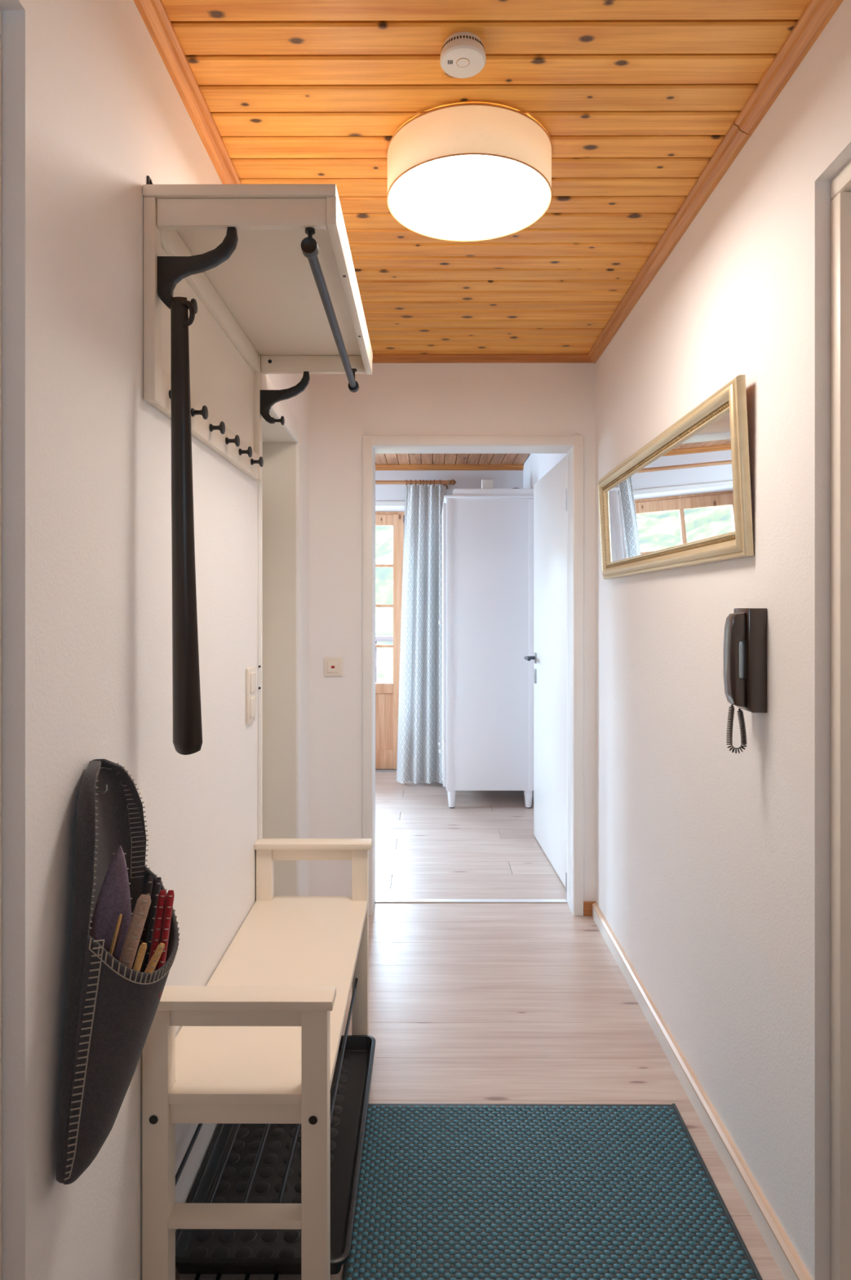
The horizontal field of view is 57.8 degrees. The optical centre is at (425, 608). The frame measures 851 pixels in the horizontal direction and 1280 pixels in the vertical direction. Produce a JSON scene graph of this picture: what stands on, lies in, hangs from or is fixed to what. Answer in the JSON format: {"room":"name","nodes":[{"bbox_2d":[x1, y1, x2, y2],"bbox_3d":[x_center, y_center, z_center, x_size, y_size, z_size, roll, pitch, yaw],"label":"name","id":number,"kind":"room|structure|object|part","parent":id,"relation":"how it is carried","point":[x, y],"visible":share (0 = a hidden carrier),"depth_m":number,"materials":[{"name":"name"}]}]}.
{"room":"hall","nodes":[
{"label":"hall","id":0,"kind":"room"},
{"bbox_2d":[0,0,309,1279],"bbox_3d":[-0.588,0.086,1.246,0.170,2.437,4.388,0,0,0],"label":"wall","id":1,"kind":"structure","parent":0,"point":[91,108],"depth_m":1.18,"materials":[{"name":"white paint"}]},
{"bbox_2d":[0,9,1,1279],"bbox_3d":[-0.581,0.277,0.536,0.099,2.057,0.868,0,0,0],"label":"door","id":2,"kind":"structure","parent":1,"relation":"in","point":[0,10],"depth_m":0.96,"materials":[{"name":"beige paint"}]},
{"bbox_2d":[55,759,179,1184],"bbox_3d":[-0.434,0.501,1.139,0.126,0.552,0.242,0,0,0],"label":"holder","id":3,"kind":"object","parent":1,"relation":"attached to","point":[111,1008],"visible":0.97,"depth_m":1.05,"materials":[{"name":"black fabric"}]},
{"bbox_2d":[88,845,133,960],"bbox_3d":[-0.460,0.457,1.110,0.074,0.214,0.030,0,0,-41],"label":"slipper","id":4,"kind":"object","parent":3,"relation":"in","point":[113,900],"visible":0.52,"depth_m":1.12,"materials":[{"name":"purple fabric"}]},
{"bbox_2d":[109,914,122,955],"bbox_3d":[-0.451,0.497,1.085,0.023,0.120,0.045,0,0,24],"label":"slipper","id":5,"kind":"object","parent":3,"relation":"in","point":[118,922],"visible":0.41,"depth_m":1.09,"materials":[{"name":"fabric"}]},
{"bbox_2d":[119,893,151,968],"bbox_3d":[-0.430,0.491,1.099,0.044,0.155,0.064,0,0,26],"label":"slipper","id":6,"kind":"object","parent":3,"relation":"in","point":[142,906],"visible":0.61,"depth_m":1.10,"materials":[{"name":"beige"}]},
{"bbox_2d":[133,942,146,971],"bbox_3d":[-0.408,0.516,1.071,0.037,0.100,0.024,0,0,0],"label":"slipper","id":7,"kind":"object","parent":3,"relation":"in","point":[142,949],"visible":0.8,"depth_m":1.07,"materials":[{"name":"yellow fabric"}]},
{"bbox_2d":[133,875,153,964],"bbox_3d":[-0.437,0.494,1.172,0.030,0.165,0.045,0,0,13],"label":"slipper","id":8,"kind":"object","parent":3,"relation":"in","point":[149,882],"visible":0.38,"depth_m":1.18,"materials":[{"name":"black"}]},
{"bbox_2d":[142,877,161,972],"bbox_3d":[-0.423,0.495,1.172,0.029,0.163,0.045,0,0,12],"label":"slipper","id":9,"kind":"object","parent":3,"relation":"in","point":[158,882],"visible":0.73,"depth_m":1.17,"materials":[{"name":"fabric"}]},
{"bbox_2d":[144,942,164,981],"bbox_3d":[-0.394,0.516,1.087,0.045,0.082,0.035,0,0,0],"label":"slipper","id":10,"kind":"object","parent":3,"relation":"in","point":[150,968],"visible":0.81,"depth_m":1.09,"materials":[{"name":"beige"}]},
{"bbox_2d":[147,889,166,970],"bbox_3d":[-0.402,0.494,1.136,0.030,0.147,0.053,0,0,0],"label":"slipper","id":11,"kind":"object","parent":3,"relation":"in","point":[157,930],"visible":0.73,"depth_m":1.14,"materials":[{"name":"red"}]},
{"bbox_2d":[155,889,174,998],"bbox_3d":[-0.390,0.494,1.136,0.030,0.147,0.053,0,0,0],"label":"slipper","id":12,"kind":"object","parent":3,"relation":"in","point":[164,937],"visible":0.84,"depth_m":1.13,"materials":[{"name":"red"}]},
{"bbox_2d":[133,0,242,184],"bbox_3d":[-0.485,-1.058,1.220,0.036,0.027,4.137,0,0,0],"label":"trim","id":13,"kind":"structure","parent":1,"relation":"attached to","point":[153,14],"depth_m":1.55,"materials":[{"name":"brown wood"}]},
{"bbox_2d":[245,666,256,724],"bbox_3d":[-0.493,0.245,2.182,0.014,0.156,0.084,0,0,0],"label":"double light switch","id":14,"kind":"object","parent":1,"relation":"attached to","point":[251,674],"visible":1,"depth_m":2.15,"materials":[{"name":"beige plastic"}]},
{"bbox_2d":[142,175,373,481],"bbox_3d":[-0.329,-0.575,1.817,0.344,0.408,0.908,0,0,0],"label":"coat rack","id":15,"kind":"object","parent":1,"relation":"attached to","point":[267,272],"visible":0.86,"depth_m":1.66,"materials":[{"name":"white paint"}]},
{"bbox_2d":[170,296,202,755],"bbox_3d":[-0.426,-0.146,1.372,0.054,0.812,0.023,0,0,0],"label":"shoehorn","id":16,"kind":"object","parent":15,"relation":"hanging from","point":[187,713],"visible":1,"depth_m":1.36,"materials":[{"name":"plastic"}]},
{"bbox_3d":[-0.428,-0.542,1.385,0.032,0.027,0.027,0,0,0],"label":"hook knob","id":17,"kind":"part","parent":15,"relation":"part of","materials":[{"name":"black metal"}]},
{"bbox_3d":[-0.491,-0.406,1.810,0.018,0.069,0.811,0,0,0],"label":"peg rail","id":18,"kind":"part","parent":15,"relation":"part of","materials":[{"name":"white paint"}]},
{"bbox_3d":[-0.497,-0.559,1.810,0.005,0.238,0.811,0,0,0],"label":"panel","id":19,"kind":"part","parent":15,"relation":"part of","materials":[{"name":"white paint"}]},
{"bbox_3d":[-0.490,-0.704,1.810,0.019,0.051,0.811,0,0,0],"label":"wall rail","id":20,"kind":"part","parent":15,"relation":"part of","materials":[{"name":"white paint"}]},
{"bbox_2d":[142,183,373,359],"bbox_3d":[-0.328,-0.741,1.817,0.343,0.020,0.908,0,0,0],"label":"shelf","id":21,"kind":"object","parent":15,"relation":"attached to","point":[268,287],"depth_m":1.69,"materials":[{"name":"white paint"}]},
{"bbox_3d":[-0.425,-0.542,2.229,0.032,0.027,0.027,0,0,0],"label":"hook knob","id":22,"kind":"part","parent":15,"relation":"part of","materials":[{"name":"black metal"}]},
{"bbox_3d":[-0.206,-0.638,1.791,0.019,0.034,0.810,0,0,0],"label":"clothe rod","id":23,"kind":"part","parent":15,"relation":"part of","materials":[{"name":"grey metal"}]},
{"bbox_3d":[-0.166,-0.706,1.809,0.018,0.049,0.883,0,0,0],"label":"rail","id":24,"kind":"part","parent":15,"relation":"part of","materials":[{"name":"white paint"}]},
{"bbox_2d":[257,373,302,896],"bbox_3d":[-0.577,0.292,2.663,0.181,2.025,0.748,0,0,0],"label":"door","id":25,"kind":"structure","parent":1,"relation":"in","point":[280,488],"depth_m":2.95,"materials":[{"name":"beige paint"}]},
{"bbox_2d":[375,470,523,782],"bbox_3d":[-0.872,0.086,6.078,3.513,2.437,0.550,0,0,0],"label":"wall","id":26,"kind":"structure","parent":0,"point":[464,479],"depth_m":5.80,"materials":[{"name":"paint"}]},
{"bbox_2d":[375,511,404,771],"bbox_3d":[-0.678,0.263,6.237,1.080,2.085,0.170,0,0,0],"label":"door","id":27,"kind":"structure","parent":26,"relation":"in","point":[387,694],"depth_m":6.20,"materials":[{"name":"brown wood"}]},
{"bbox_3d":[-0.670,0.912,6.232,0.817,0.455,0.023,0,0,0],"label":"panel","id":28,"kind":"part","parent":27,"relation":"part of","materials":[{"name":"brown wood"}]},
{"bbox_3d":[-0.678,1.300,6.237,1.080,0.011,0.170,0,0,0],"label":"sill","id":29,"kind":"part","parent":27,"relation":"part of","materials":[{"name":"silver metal"}]},
{"bbox_3d":[-0.678,0.263,6.260,1.080,2.085,0.085,0,0,0],"label":"frame","id":30,"kind":"part","parent":27,"relation":"part of","materials":[{"name":"brown wood"}]},
{"bbox_2d":[375,501,404,506],"bbox_3d":[-0.680,-0.786,5.796,1.120,0.036,0.012,0,0,0],"label":"trim","id":31,"kind":"structure","parent":26,"relation":"attached to","point":[377,503],"depth_m":5.79,"materials":[{"name":"white paint"}]},
{"bbox_2d":[375,479,456,489],"bbox_3d":[-0.927,-0.918,5.731,2.306,0.062,0.145,0,0,0],"label":"curtain rod","id":32,"kind":"object","parent":26,"relation":"attached to","point":[440,482],"visible":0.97,"depth_m":5.67,"materials":[{"name":"brown wood"}]},
{"bbox_3d":[-0.955,-0.927,5.683,2.250,0.029,0.029,0,0,0],"label":"rod","id":33,"kind":"part","parent":32,"relation":"part of","materials":[{"name":"brown wood"}]},
{"bbox_2d":[396,484,446,783],"bbox_3d":[-0.021,0.185,5.667,0.391,2.188,0.098,0,0,0],"label":"curtain","id":34,"kind":"object","parent":32,"relation":"hanging from","point":[419,759],"visible":0.88,"depth_m":5.65,"materials":[{"name":"fabric"}]},
{"bbox_2d":[375,464,524,470],"bbox_3d":[-0.873,-1.054,5.781,3.213,0.036,0.045,0,0,0],"label":"trim","id":35,"kind":"structure","parent":26,"relation":"attached to","point":[378,467],"depth_m":5.77,"materials":[{"name":"brown wood"}]},
{"bbox_2d":[309,363,595,902],"bbox_3d":[-0.957,0.086,3.366,3.363,2.437,0.151,0,0,0],"label":"wall","id":36,"kind":"structure","parent":0,"point":[397,399],"depth_m":3.29,"materials":[{"name":"white paint"}]},
{"bbox_2d":[324,657,342,676],"bbox_3d":[-0.393,0.250,3.281,0.080,0.080,0.014,0,0,0],"label":"light switch","id":37,"kind":"object","parent":36,"relation":"attached to","point":[333,666],"visible":1,"depth_m":3.28,"materials":[{"name":"beige plastic"}]},
{"bbox_2d":[362,435,583,915],"bbox_3d":[0.214,0.286,3.845,0.959,2.038,1.152,0,0,0],"label":"door","id":38,"kind":"structure","parent":36,"relation":"in","point":[550,492],"depth_m":3.39,"materials":[{"name":"white paint"}]},
{"bbox_3d":[0.589,0.280,4.298,0.062,0.019,0.132,0,0,-2],"label":"lever","id":39,"kind":"part","parent":38,"relation":"part of","materials":[{"name":"grey metal"}]},
{"bbox_3d":[0.620,0.384,4.355,0.006,0.082,0.045,0,0,-2],"label":"keyhole plate","id":40,"kind":"part","parent":38,"relation":"part of","materials":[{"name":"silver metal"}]},
{"bbox_2d":[372,353,592,363],"bbox_3d":[0.115,-1.058,3.269,1.220,0.027,0.036,0,0,0],"label":"trim","id":41,"kind":"structure","parent":36,"relation":"attached to","point":[490,357],"depth_m":3.26,"materials":[{"name":"brown wood"}]},
{"bbox_2d":[583,901,596,915],"bbox_3d":[0.698,1.276,3.276,0.053,0.058,0.018,0,0,0],"label":"baseboard","id":42,"kind":"structure","parent":36,"relation":"attached to","point":[588,905],"depth_m":3.27,"materials":[{"name":"brown wood"}]},
{"bbox_2d":[375,453,529,464],"bbox_3d":[-0.877,-1.102,4.622,3.213,0.060,2.362,0,0,0],"label":"ceiling","id":43,"kind":"structure","parent":0,"point":[380,459],"depth_m":5.55,"materials":[{"name":"brown wood"}]},
{"bbox_2d":[175,771,785,1279],"bbox_3d":[-0.517,1.330,2.677,5.858,0.050,7.250,0,0,0],"label":"floor","id":44,"kind":"structure","parent":0,"point":[469,1002],"depth_m":2.69,"materials":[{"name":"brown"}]},
{"bbox_2d":[142,838,372,1279],"bbox_3d":[-0.330,0.996,1.822,0.339,0.619,0.954,0,0,0],"label":"bench","id":45,"kind":"object","parent":44,"relation":"on","point":[260,1042],"visible":0.95,"depth_m":1.39,"materials":[{"name":"white paint"}]},
{"bbox_3d":[-0.475,1.004,1.374,0.046,0.602,0.041,0,0,0],"label":"leg","id":46,"kind":"part","parent":45,"relation":"part of","materials":[{"name":"white paint"}]},
{"bbox_3d":[-0.472,1.083,1.823,0.008,0.008,0.868,0,0,0],"label":"shelf rod","id":47,"kind":"part","parent":45,"relation":"part of","materials":[{"name":"grey metal"}]},
{"bbox_3d":[-0.434,1.275,1.823,0.008,0.008,0.868,0,0,0],"label":"shelf rod","id":48,"kind":"part","parent":45,"relation":"part of","materials":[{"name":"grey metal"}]},
{"bbox_3d":[-0.394,1.275,1.822,0.008,0.008,0.868,0,0,0],"label":"shelf rod","id":49,"kind":"part","parent":45,"relation":"part of","materials":[{"name":"grey metal"}]},
{"bbox_3d":[-0.392,1.083,1.822,0.008,0.008,0.868,0,0,0],"label":"shelf rod","id":50,"kind":"part","parent":45,"relation":"part of","materials":[{"name":"grey metal"}]},
{"bbox_3d":[-0.335,1.083,1.374,0.234,0.015,0.041,0,0,0],"label":"cross rail","id":51,"kind":"part","parent":45,"relation":"part of","materials":[{"name":"white paint"}]},
{"bbox_3d":[-0.335,0.721,1.373,0.234,0.036,0.022,0,0,0],"label":"rail","id":52,"kind":"part","parent":45,"relation":"part of","materials":[{"name":"white paint"}]},
{"bbox_3d":[-0.335,0.892,1.373,0.234,0.038,0.022,0,0,0],"label":"seat rail","id":53,"kind":"part","parent":45,"relation":"part of","materials":[{"name":"white paint"}]},
{"bbox_3d":[-0.332,0.695,1.374,0.339,0.017,0.057,0,0,0],"label":"armrest","id":54,"kind":"part","parent":45,"relation":"part of","materials":[{"name":"white paint"}]},
{"bbox_3d":[-0.339,1.275,1.822,0.008,0.008,0.868,0,0,0],"label":"shelf rod","id":55,"kind":"part","parent":45,"relation":"part of","materials":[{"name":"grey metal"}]},
{"bbox_3d":[-0.329,1.083,1.822,0.008,0.008,0.868,0,0,0],"label":"shelf rod","id":56,"kind":"part","parent":45,"relation":"part of","materials":[{"name":"grey metal"}]},
{"bbox_3d":[-0.472,1.004,2.271,0.046,0.602,0.041,0,0,0],"label":"leg","id":57,"kind":"part","parent":45,"relation":"part of","materials":[{"name":"white paint"}]},
{"bbox_3d":[-0.334,0.863,1.822,0.326,0.019,0.934,0,0,0],"label":"seat","id":58,"kind":"part","parent":45,"relation":"part of","materials":[{"name":"white paint"}]},
{"bbox_3d":[-0.284,1.275,1.822,0.008,0.008,0.868,0,0,0],"label":"shelf rod","id":59,"kind":"part","parent":45,"relation":"part of","materials":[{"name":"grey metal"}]},
{"bbox_3d":[-0.266,1.083,1.822,0.008,0.008,0.868,0,0,0],"label":"shelf rod","id":60,"kind":"part","parent":45,"relation":"part of","materials":[{"name":"grey metal"}]},
{"bbox_3d":[-0.332,0.721,2.270,0.234,0.036,0.022,0,0,0],"label":"rail","id":61,"kind":"part","parent":45,"relation":"part of","materials":[{"name":"white paint"}]},
{"bbox_3d":[-0.329,0.695,2.271,0.339,0.017,0.057,0,0,0],"label":"armrest","id":62,"kind":"part","parent":45,"relation":"part of","materials":[{"name":"white paint"}]},
{"bbox_3d":[-0.195,1.004,1.373,0.046,0.602,0.041,0,0,0],"label":"leg","id":63,"kind":"part","parent":45,"relation":"part of","materials":[{"name":"white paint"}]},
{"bbox_3d":[-0.203,1.083,1.822,0.008,0.008,0.868,0,0,0],"label":"shelf rod","id":64,"kind":"part","parent":45,"relation":"part of","materials":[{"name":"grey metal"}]},
{"bbox_3d":[-0.192,1.004,2.270,0.046,0.602,0.041,0,0,0],"label":"leg","id":65,"kind":"part","parent":45,"relation":"part of","materials":[{"name":"white paint"}]},
{"bbox_2d":[175,1035,375,1274],"bbox_3d":[-0.319,1.251,1.841,0.350,0.038,0.776,0,0,0],"label":"tray","id":66,"kind":"object","parent":44,"relation":"on","point":[197,1251],"visible":0.41,"depth_m":1.69,"materials":[{"name":"black plastic"}]},
{"bbox_2d":[438,488,533,808],"bbox_3d":[0.404,0.263,5.301,0.630,2.084,0.596,0,0,0],"label":"wardrobe","id":67,"kind":"object","parent":44,"relation":"on","point":[487,622],"visible":0.95,"depth_m":5.01,"materials":[{"name":"white wood"}]},
{"bbox_3d":[0.125,0.090,5.447,0.018,1.550,0.281,0,0,0],"label":"door","id":68,"kind":"part","parent":67,"relation":"part of","materials":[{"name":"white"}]},
{"bbox_3d":[0.125,1.018,5.305,0.018,0.294,0.566,0,0,0],"label":"drawer","id":69,"kind":"part","parent":67,"relation":"part of","materials":[{"name":"white wood"}]},
{"bbox_3d":[0.124,0.090,5.162,0.018,1.550,0.281,0,0,0],"label":"door","id":70,"kind":"part","parent":67,"relation":"part of","materials":[{"name":"white wood"}]},
{"bbox_3d":[0.172,1.242,5.044,0.058,0.113,0.058,0,0,0],"label":"leg","id":71,"kind":"part","parent":67,"relation":"part of","materials":[{"name":"white wood"}]},
{"bbox_2d":[481,479,493,488],"bbox_3d":[0.425,-0.808,5.288,0.080,0.150,0.040,0,0,0],"label":"plastic box","id":72,"kind":"object","parent":67,"relation":"on","point":[486,483],"visible":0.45,"depth_m":5.27,"materials":[{"name":"white plastic"}]},
{"bbox_3d":[0.673,1.242,5.043,0.058,0.113,0.058,0,0,0],"label":"leg","id":73,"kind":"part","parent":67,"relation":"part of","materials":[{"name":"white wood"}]},
{"bbox_2d":[342,1103,763,1279],"bbox_3d":[0.246,1.302,1.422,0.814,0.006,1.206,0,0,0],"label":"woven rug","id":74,"kind":"object","parent":44,"relation":"on","point":[446,1191],"visible":1,"depth_m":1.70,"materials":[{"name":"teal fabric"}]},
{"bbox_2d":[161,0,811,354],"bbox_3d":[0.107,-1.102,1.224,1.260,0.060,4.148,0,0,0],"label":"ceiling","id":75,"kind":"structure","parent":0,"point":[633,100],"depth_m":1.66,"materials":[{"name":"brown wood"}]},
{"bbox_2d":[440,31,486,78],"bbox_3d":[0.071,-1.055,1.472,0.088,0.034,0.088,0,0,0],"label":"smoke detector","id":76,"kind":"object","parent":75,"relation":"attached to","point":[463,54],"visible":1,"depth_m":1.45,"materials":[{"name":"white plastic"}]},
{"bbox_2d":[440,35,485,52],"bbox_3d":[0.071,-1.060,1.472,0.086,0.007,0.086,0,0,0],"label":"vent","id":77,"kind":"object","parent":76,"relation":"attached to","point":[452,41],"depth_m":1.43,"materials":[{"name":"white plastic"}]},
{"bbox_2d":[386,103,552,241],"bbox_3d":[0.103,-1.015,1.824,0.390,0.113,0.390,0,0,0],"label":"ceiling lamp","id":78,"kind":"object","parent":75,"relation":"attached to","point":[464,172],"visible":1,"depth_m":1.72,"materials":[{"name":"beige fabric"}]},
{"bbox_2d":[390,155,549,239],"bbox_3d":[0.103,-0.964,1.824,0.374,0.004,0.374,0,0,0],"label":"diffuser","id":79,"kind":"object","parent":78,"relation":"attached to","point":[437,197],"depth_m":1.80,"materials":[{"name":"white"}]},
{"bbox_2d":[523,0,850,1279],"bbox_3d":[0.807,0.086,2.522,0.170,2.437,6.950,0,0,0],"label":"wall","id":80,"kind":"structure","parent":0,"point":[713,862],"depth_m":1.72,"materials":[{"name":"white paint"}]},
{"bbox_2d":[598,374,754,579],"bbox_3d":[0.697,-0.312,2.365,0.046,0.395,1.365,0,0,0],"label":"wall mirror","id":81,"kind":"object","parent":80,"relation":"attached to","point":[683,499],"visible":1,"depth_m":2.06,"materials":[{"name":"gold glass"}]},
{"bbox_2d":[605,412,735,562],"bbox_3d":[0.704,-0.312,2.365,0.016,0.273,1.243,0,0,0],"label":"mirror glass","id":82,"kind":"object","parent":81,"relation":"attached to","point":[680,497],"depth_m":2.15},
{"bbox_2d":[592,902,813,1279],"bbox_3d":[0.712,1.275,2.341,0.020,0.060,1.838,0,0,0],"label":"baseboard","id":83,"kind":"structure","parent":80,"relation":"attached to","point":[783,1251],"depth_m":1.88,"materials":[{"name":"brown wood"}]},
{"bbox_2d":[588,0,844,363],"bbox_3d":[0.698,-1.058,1.216,0.040,0.029,4.137,0,0,0],"label":"trim","id":84,"kind":"structure","parent":80,"relation":"attached to","point":[818,14],"depth_m":1.75,"materials":[{"name":"brown wood"}]},
{"bbox_2d":[724,608,767,753],"bbox_3d":[0.682,0.156,1.661,0.074,0.312,0.082,0,0,0],"label":"phone","id":85,"kind":"object","parent":80,"relation":"attached to","point":[745,636],"visible":1,"depth_m":1.63,"materials":[{"name":"brown plastic"}]},
{"bbox_3d":[0.667,0.259,1.656,0.044,0.106,0.020,0,0,0],"label":"coiled cord","id":86,"kind":"part","parent":85,"relation":"part of","materials":[{"name":"brown plastic"}]},
{"bbox_2d":[831,160,850,1279],"bbox_3d":[0.792,0.259,0.984,0.099,2.092,0.874,0,0,0],"label":"door","id":87,"kind":"structure","parent":80,"relation":"in","point":[841,185],"depth_m":1.39,"materials":[{"name":"beige paint"}]},
{"label":"outside","id":88,"kind":"structure","parent":0,"visible":0},
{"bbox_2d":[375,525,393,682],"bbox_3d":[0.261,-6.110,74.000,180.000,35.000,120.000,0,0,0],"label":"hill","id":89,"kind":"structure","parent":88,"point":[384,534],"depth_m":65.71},
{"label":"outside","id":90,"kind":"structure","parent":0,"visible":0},
{"bbox_3d":[-0.975,1.440,7.058,8.000,0.230,1.390,0,0,0],"label":"floor","id":91,"kind":"structure","parent":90,"visible":0},
{"bbox_2d":[375,635,393,682],"bbox_3d":[-0.736,0.800,3.853,6.500,1.050,7.700,0,0,0],"label":"balcony railing","id":92,"kind":"object","parent":91,"relation":"on","point":[378,638],"visible":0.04,"depth_m":7.56,"materials":[{"name":"white metal"}]},
{"bbox_3d":[-0.523,0.825,7.662,0.080,1.000,0.080,0,0,0],"label":"post","id":93,"kind":"part","parent":92,"relation":"part of","materials":[{"name":"white metal"}]},
{"bbox_3d":[-0.723,0.300,7.613,6.500,0.050,0.100,0,0,0],"label":"handrail","id":94,"kind":"part","parent":92,"relation":"part of","materials":[{"name":"white metal"}]}
]}

